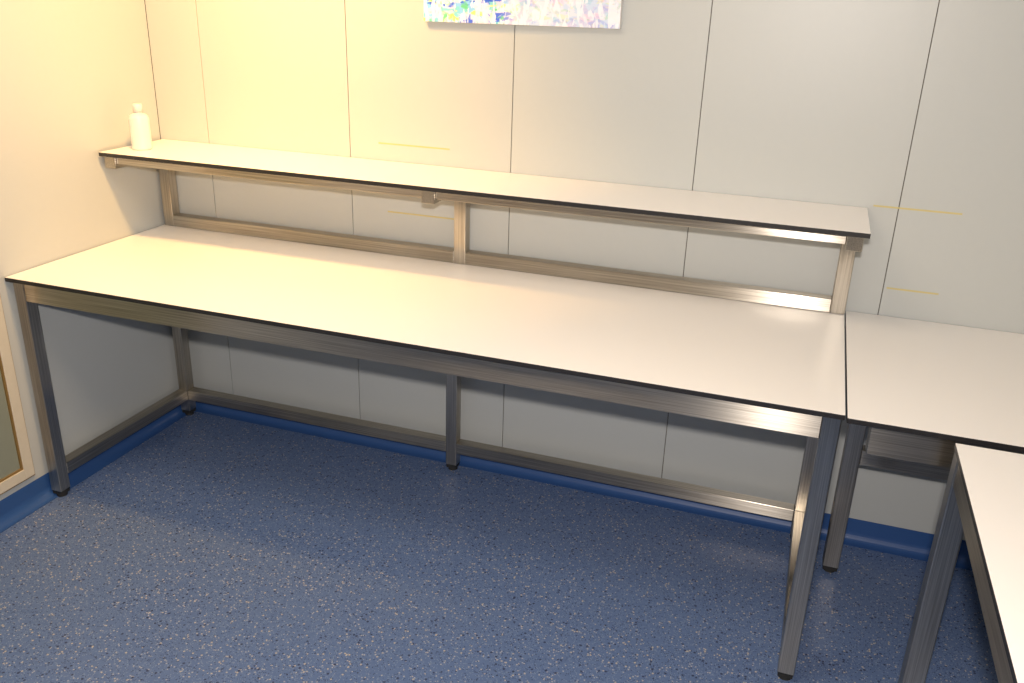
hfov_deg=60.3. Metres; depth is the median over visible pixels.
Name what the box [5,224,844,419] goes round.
countertop
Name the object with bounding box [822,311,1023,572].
workbench
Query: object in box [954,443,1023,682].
countertop
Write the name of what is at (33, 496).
baseboard
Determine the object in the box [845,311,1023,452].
countertop
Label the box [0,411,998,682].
floor
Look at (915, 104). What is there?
wall
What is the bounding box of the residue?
[378,142,962,294]
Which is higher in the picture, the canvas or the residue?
the canvas
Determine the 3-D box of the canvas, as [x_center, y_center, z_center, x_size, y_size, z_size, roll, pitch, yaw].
[0.027,-1.116,2.486,0.600,0.420,0.022,9,23,17]
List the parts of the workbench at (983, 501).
leg, rail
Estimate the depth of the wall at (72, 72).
2.81 m
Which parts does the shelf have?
arm, post, rail, arm, post, rail, post, arm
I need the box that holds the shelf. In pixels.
[99,139,870,313]
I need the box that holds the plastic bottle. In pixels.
[128,103,152,149]
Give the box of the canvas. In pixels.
[423,0,622,28]
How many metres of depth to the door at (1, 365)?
2.70 m
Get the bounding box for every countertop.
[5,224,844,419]
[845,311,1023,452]
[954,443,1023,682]
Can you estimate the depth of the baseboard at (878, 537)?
2.97 m
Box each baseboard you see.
[0,405,185,532]
[195,401,972,570]
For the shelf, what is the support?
on the workbench at (758, 365)
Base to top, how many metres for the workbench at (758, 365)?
0.750 m
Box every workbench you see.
[5,224,844,680]
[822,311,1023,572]
[898,443,1023,682]
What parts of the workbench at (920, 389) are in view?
leg, cross rail, rail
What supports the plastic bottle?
on the shelf
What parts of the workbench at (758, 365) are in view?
leg, leg, rail, leg, leg, leg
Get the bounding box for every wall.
[0,0,178,500]
[145,0,1023,539]

